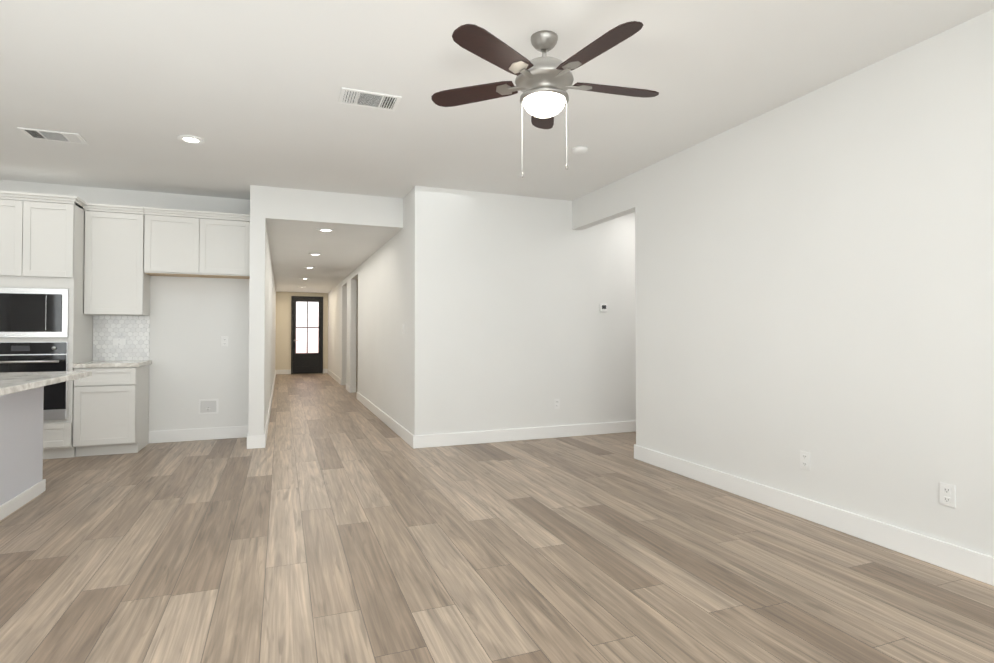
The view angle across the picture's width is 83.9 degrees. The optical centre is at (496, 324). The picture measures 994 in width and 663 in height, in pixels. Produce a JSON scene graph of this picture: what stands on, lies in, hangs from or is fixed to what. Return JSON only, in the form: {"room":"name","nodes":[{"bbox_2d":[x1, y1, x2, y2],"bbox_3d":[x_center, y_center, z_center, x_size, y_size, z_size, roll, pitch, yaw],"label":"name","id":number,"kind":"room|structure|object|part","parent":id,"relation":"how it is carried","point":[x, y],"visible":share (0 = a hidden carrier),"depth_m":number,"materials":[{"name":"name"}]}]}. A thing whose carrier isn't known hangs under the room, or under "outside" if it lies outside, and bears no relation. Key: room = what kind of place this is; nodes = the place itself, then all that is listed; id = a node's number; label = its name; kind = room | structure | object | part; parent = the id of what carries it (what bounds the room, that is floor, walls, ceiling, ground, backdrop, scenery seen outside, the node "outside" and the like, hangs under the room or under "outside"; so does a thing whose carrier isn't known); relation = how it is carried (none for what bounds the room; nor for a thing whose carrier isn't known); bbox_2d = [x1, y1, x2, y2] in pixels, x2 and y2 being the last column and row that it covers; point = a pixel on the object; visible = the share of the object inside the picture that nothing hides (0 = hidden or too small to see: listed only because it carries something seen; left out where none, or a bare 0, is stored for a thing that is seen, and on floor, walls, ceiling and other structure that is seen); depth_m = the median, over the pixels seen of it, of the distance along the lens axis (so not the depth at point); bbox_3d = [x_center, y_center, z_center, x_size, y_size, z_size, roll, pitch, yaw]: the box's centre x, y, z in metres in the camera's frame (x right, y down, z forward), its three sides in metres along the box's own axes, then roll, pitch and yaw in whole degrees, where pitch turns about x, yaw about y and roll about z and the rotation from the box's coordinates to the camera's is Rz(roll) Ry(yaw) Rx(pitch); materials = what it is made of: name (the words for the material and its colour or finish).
{"room":"living room","nodes":[
{"label":"living room","id":0,"kind":"room"},
{"bbox_2d":[0,180,249,430],"bbox_3d":[-5.648,-0.095,5.468,5.920,2.780,0.120,0,-1,-21],"label":"wall","id":1,"kind":"structure","parent":0,"point":[193,320],"depth_m":6.25,"materials":[{"name":"white paint"}]},
{"bbox_2d":[84,203,149,315],"bbox_3d":[-4.012,-0.670,5.855,0.520,1.132,0.355,0,-1,-21],"label":"upper cabinet","id":2,"kind":"object","parent":1,"relation":"attached to","point":[116,280],"visible":1,"depth_m":5.72,"materials":[{"name":"beige paint"}]},
{"bbox_2d":[93,315,149,360],"bbox_3d":[-4.074,0.144,6.004,0.520,0.486,0.009,0,-1,-21],"label":"tile backsplash","id":3,"kind":"structure","parent":1,"relation":"attached to","point":[134,331],"depth_m":6.00,"materials":[{"name":"tile"}]},
{"bbox_2d":[113,338,125,344],"bbox_3d":[-4.091,0.185,5.987,0.116,0.076,0.008,0,-1,-21],"label":"outlet","id":4,"kind":"object","parent":3,"relation":"attached to","point":[118,341],"visible":1,"depth_m":5.99,"materials":[{"name":"white plastic"}]},
{"bbox_2d":[144,207,249,278],"bbox_3d":[-3.287,-0.887,6.141,1.032,0.690,0.355,0,-1,-21],"label":"upper cabinet","id":5,"kind":"object","parent":1,"relation":"attached to","point":[189,243],"visible":0.9,"depth_m":6.00,"materials":[{"name":"beige paint"}]},
{"bbox_2d":[149,426,247,442],"bbox_3d":[-3.348,1.240,6.269,1.038,0.135,0.016,0,-1,-21],"label":"baseboard","id":6,"kind":"structure","parent":1,"relation":"attached to","point":[178,435],"depth_m":6.25,"materials":[{"name":"paint"}]},
{"bbox_2d":[198,399,217,414],"bbox_3d":[-3.285,0.933,6.288,0.200,0.170,0.036,0,-1,-21],"label":"outlet box","id":7,"kind":"object","parent":1,"relation":"attached to","point":[207,406],"visible":1,"depth_m":6.30,"materials":[{"name":"white plastic"}]},
{"bbox_2d":[221,336,227,345],"bbox_3d":[-3.141,0.191,6.370,0.072,0.116,0.008,0,-1,-21],"label":"outlet","id":8,"kind":"object","parent":1,"relation":"attached to","point":[224,340],"visible":1,"depth_m":6.37,"materials":[{"name":"white plastic"}]},
{"bbox_2d":[248,185,275,435],"bbox_3d":[-4.573,-0.009,11.074,0.150,2.780,11.210,0,-1,-21],"label":"wall","id":9,"kind":"structure","parent":0,"point":[262,318],"depth_m":5.86,"materials":[{"name":"white paint"}]},
{"bbox_2d":[247,435,265,448],"bbox_3d":[-2.537,1.233,5.823,0.182,0.135,0.016,0,-1,-21],"label":"baseboard","id":10,"kind":"structure","parent":9,"relation":"attached to","point":[255,441],"depth_m":5.82,"materials":[{"name":"paint"}]},
{"bbox_2d":[264,370,275,446],"bbox_3d":[-4.496,1.314,11.083,0.016,0.135,11.210,0,-1,-21],"label":"baseboard","id":11,"kind":"structure","parent":9,"relation":"attached to","point":[267,421],"depth_m":7.77,"materials":[{"name":"paint"}]},
{"bbox_2d":[275,292,327,373],"bbox_3d":[-5.892,0.077,16.639,2.730,2.780,0.120,0,-1,-21],"label":"wall","id":12,"kind":"structure","parent":0,"point":[283,334],"depth_m":16.43,"materials":[{"name":"beige paint"}]},
{"bbox_2d":[276,370,290,373],"bbox_3d":[-6.326,1.395,16.377,0.414,0.135,0.016,0,-1,-21],"label":"baseboard","id":13,"kind":"structure","parent":12,"relation":"attached to","point":[283,371],"depth_m":16.37,"materials":[{"name":"paint"}]},
{"bbox_2d":[291,296,322,373],"bbox_3d":[-5.691,0.306,16.589,0.900,2.320,0.103,0,-1,-21],"label":"door","id":14,"kind":"structure","parent":12,"relation":"attached to","point":[307,338],"depth_m":16.59,"materials":[{"name":"black paint"}]},
{"bbox_3d":[-5.700,0.076,16.614,0.640,1.540,0.009,0,-1,-21],"label":"door panel glass","id":15,"kind":"part","parent":14,"relation":"part of","materials":[{"name":"white glass"}]},
{"bbox_2d":[266,220,400,292],"bbox_3d":[-3.836,-1.093,11.442,1.480,0.080,11.090,0,-1,-21],"label":"ceiling","id":16,"kind":"structure","parent":0,"point":[345,251],"depth_m":8.30,"materials":[{"name":"paint"}]},
{"bbox_2d":[317,228,333,231],"bbox_3d":[-2.031,-1.122,6.559,0.200,0.011,0.200,0,-1,-21],"label":"recessed light","id":17,"kind":"object","parent":16,"relation":"in","point":[325,230],"visible":0.98,"depth_m":6.54,"materials":[{"name":"paint"}]},
{"bbox_2d":[265,186,402,228],"bbox_3d":[-1.802,-1.304,6.221,1.480,0.340,0.120,0,-1,-21],"label":"lintel","id":18,"kind":"object","parent":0,"point":[307,206],"visible":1,"depth_m":6.15,"materials":[{"name":"white paint"}]},
{"bbox_2d":[342,277,346,285],"bbox_3d":[-3.384,-1.147,12.488,0.120,0.460,1.010,0,-1,-21],"label":"lintel","id":19,"kind":"object","parent":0,"point":[344,282],"visible":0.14,"depth_m":12.45,"materials":[{"name":"white paint"}]},
{"bbox_2d":[351,267,357,278],"bbox_3d":[-2.735,-1.173,10.820,0.120,0.460,1.150,0,-1,-21],"label":"lintel","id":20,"kind":"object","parent":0,"point":[354,274],"visible":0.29,"depth_m":10.78,"materials":[{"name":"white paint"}]},
{"bbox_2d":[356,279,357,381],"bbox_3d":[-2.898,0.037,14.048,1.930,2.780,0.120,0,-1,-21],"label":"wall","id":21,"kind":"structure","parent":0,"point":[357,335],"depth_m":13.75,"materials":[{"name":"beige paint"}]},
{"bbox_2d":[328,186,425,435],"bbox_3d":[-2.958,-0.004,11.375,0.120,2.780,11.820,0,-1,-21],"label":"wall","id":22,"kind":"structure","parent":0,"point":[391,376],"depth_m":7.11,"materials":[{"name":"white paint"}]},
{"bbox_2d":[327,369,341,384],"bbox_3d":[-4.397,1.372,14.866,0.016,0.135,4.230,0,-1,-21],"label":"baseboard","id":23,"kind":"structure","parent":22,"relation":"attached to","point":[335,377],"depth_m":14.48,"materials":[{"name":"paint"}]},
{"bbox_2d":[357,392,413,447],"bbox_3d":[-1.733,1.267,8.022,0.016,0.135,4.720,0,-1,-21],"label":"baseboard","id":24,"kind":"structure","parent":22,"relation":"attached to","point":[403,433],"depth_m":7.15,"materials":[{"name":"paint"}]},
{"bbox_2d":[0,373,993,662],"bbox_3d":[-2.218,1.359,6.394,13.400,0.100,22.200,0,-1,-21],"label":"floor","id":25,"kind":"structure","parent":0,"point":[334,521],"depth_m":2.90,"materials":[{"name":"brown wood"}]},
{"bbox_2d":[0,386,45,520],"bbox_3d":[-3.422,0.816,2.762,0.996,0.875,2.822,0,-1,-21],"label":"kitchen island","id":26,"kind":"object","parent":25,"relation":"on","point":[22,481],"visible":1,"depth_m":3.87,"materials":[{"name":"paint"}]},
{"bbox_2d":[0,371,91,395],"bbox_3d":[-3.299,0.359,2.817,1.300,0.040,2.850,0,-1,-21],"label":"island countertop","id":27,"kind":"structure","parent":26,"relation":"on","point":[12,382],"depth_m":3.66,"materials":[{"name":"stone"}]},
{"bbox_2d":[0,190,92,458],"bbox_3d":[-4.557,0.026,5.456,0.826,2.537,0.683,0,-1,-21],"label":"tall cabinet","id":28,"kind":"object","parent":25,"relation":"on","point":[46,323],"visible":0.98,"depth_m":5.27,"materials":[{"name":"beige paint"}]},
{"bbox_2d":[0,342,67,419],"bbox_3d":[-4.543,0.536,5.375,0.718,0.745,0.536,0,-1,-21],"label":"oven","id":29,"kind":"object","parent":28,"relation":"in","point":[14,356],"depth_m":5.25,"materials":[{"name":"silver metal"}]},
{"bbox_2d":[0,287,68,337],"bbox_3d":[-4.526,-0.112,5.340,0.718,0.470,0.331,0,-1,-21],"label":"microwave","id":30,"kind":"object","parent":28,"relation":"in","point":[25,312],"depth_m":5.23,"materials":[{"name":"silver metal"}]},
{"bbox_2d":[73,360,151,456],"bbox_3d":[-3.953,0.841,5.715,0.545,0.915,0.617,0,-1,-21],"label":"base cabinet","id":31,"kind":"object","parent":25,"relation":"on","point":[111,411],"depth_m":5.48,"materials":[{"name":"beige paint"}]},
{"bbox_3d":[-3.953,0.404,5.721,0.545,0.040,0.617,0,-1,-21],"label":"base cabinet top","id":32,"kind":"part","parent":31,"relation":"part of","materials":[{"name":"white stone"}]},
{"bbox_2d":[0,0,993,200],"bbox_3d":[-0.281,-1.597,1.463,13.400,0.100,11.520,0,-1,-21],"label":"ceiling","id":33,"kind":"structure","parent":0,"point":[130,91],"depth_m":3.46,"materials":[{"name":"paint"}]},
{"bbox_2d":[17,127,87,144],"bbox_3d":[-3.513,-1.496,4.388,0.385,0.011,0.250,0,-1,-21],"label":"ceiling vent","id":34,"kind":"object","parent":33,"relation":"in","point":[38,134],"visible":1,"depth_m":4.38,"materials":[{"name":"metal"}]},
{"bbox_2d":[177,135,204,143],"bbox_3d":[-2.469,-1.494,4.462,0.200,0.011,0.200,0,-1,-21],"label":"recessed light","id":35,"kind":"object","parent":33,"relation":"in","point":[190,139],"visible":1,"depth_m":4.46,"materials":[{"name":"paint"}]},
{"bbox_2d":[338,87,401,110],"bbox_3d":[-0.855,-1.507,3.706,0.385,0.011,0.250,0,-1,-21],"label":"ceiling vent","id":36,"kind":"object","parent":33,"relation":"in","point":[367,99],"visible":1,"depth_m":3.70,"materials":[{"name":"metal"}]},
{"bbox_2d":[431,21,658,177],"bbox_3d":[0.292,-1.152,2.921,1.254,0.745,1.267,0,-1,-21],"label":"ceiling fan","id":37,"kind":"object","parent":33,"relation":"hanging from","point":[544,83],"visible":1,"depth_m":2.84,"materials":[{"name":"brown wood"}]},
{"bbox_3d":[0.251,-1.147,2.929,0.224,0.082,0.224,0,-1,-21],"label":"lamp shade","id":38,"kind":"part","parent":37,"relation":"part of","materials":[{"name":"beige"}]},
{"bbox_3d":[0.251,-1.007,2.927,0.233,0.455,0.108,0,-1,-21],"label":"cord","id":39,"kind":"part","parent":37,"relation":"part of","materials":[{"name":"white plastic"}]},
{"bbox_2d":[571,146,587,153],"bbox_3d":[0.702,-1.479,4.698,0.136,0.036,0.136,0,-1,-21],"label":"smoke detector","id":40,"kind":"object","parent":33,"relation":"attached to","point":[579,149],"visible":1,"depth_m":4.66,"materials":[{"name":"white plastic"}]},
{"bbox_2d":[426,187,635,434],"bbox_3d":[1.704,-0.073,6.912,5.330,2.780,0.120,0,-1,-21],"label":"wall","id":41,"kind":"structure","parent":0,"point":[522,331],"depth_m":6.31,"materials":[{"name":"white paint"}]},
{"bbox_2d":[413,420,635,448],"bbox_3d":[1.665,1.248,6.804,5.466,0.135,0.016,0,-1,-21],"label":"baseboard","id":42,"kind":"structure","parent":41,"relation":"attached to","point":[453,439],"depth_m":6.25,"materials":[{"name":"paint"}]},
{"bbox_2d":[554,399,559,408],"bbox_3d":[0.698,0.920,6.436,0.072,0.116,0.008,0,-1,-21],"label":"outlet","id":43,"kind":"object","parent":41,"relation":"attached to","point":[556,403],"visible":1,"depth_m":6.43,"materials":[{"name":"white plastic"}]},
{"bbox_2d":[600,304,606,311],"bbox_3d":[1.287,-0.207,6.675,0.100,0.100,0.023,0,-1,-21],"label":"thermostat","id":44,"kind":"object","parent":41,"relation":"attached to","point":[603,307],"visible":1,"depth_m":6.66,"materials":[{"name":"white plastic"}]},
{"bbox_2d":[572,173,634,229],"bbox_3d":[1.174,-1.307,5.990,0.120,0.340,1.250,0,-1,-21],"label":"lintel","id":45,"kind":"object","parent":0,"point":[611,201],"visible":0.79,"depth_m":5.90,"materials":[{"name":"white paint"}]},
{"bbox_2d":[635,9,993,556],"bbox_3d":[2.966,-0.158,1.368,0.120,2.780,8.630,0,-1,-21],"label":"wall","id":46,"kind":"structure","parent":0,"point":[814,273],"depth_m":3.38,"materials":[{"name":"white paint"}]},
{"bbox_2d":[800,450,809,469],"bbox_3d":[2.015,0.886,3.617,0.008,0.116,0.072,0,-1,-21],"label":"outlet","id":47,"kind":"object","parent":46,"relation":"attached to","point":[804,460],"visible":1,"depth_m":3.61,"materials":[{"name":"white plastic"}]},
{"bbox_2d":[634,444,993,585],"bbox_3d":[2.900,1.164,1.331,0.016,0.135,8.646,0,-1,-21],"label":"baseboard","id":48,"kind":"structure","parent":46,"relation":"attached to","point":[978,566],"depth_m":3.35,"materials":[{"name":"paint"}]},
{"bbox_2d":[939,482,955,507],"bbox_3d":[2.316,0.875,2.843,0.008,0.116,0.072,0,-1,-21],"label":"outlet","id":49,"kind":"object","parent":46,"relation":"attached to","point":[947,495],"visible":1,"depth_m":2.84,"materials":[{"name":"white plastic"}]}
]}

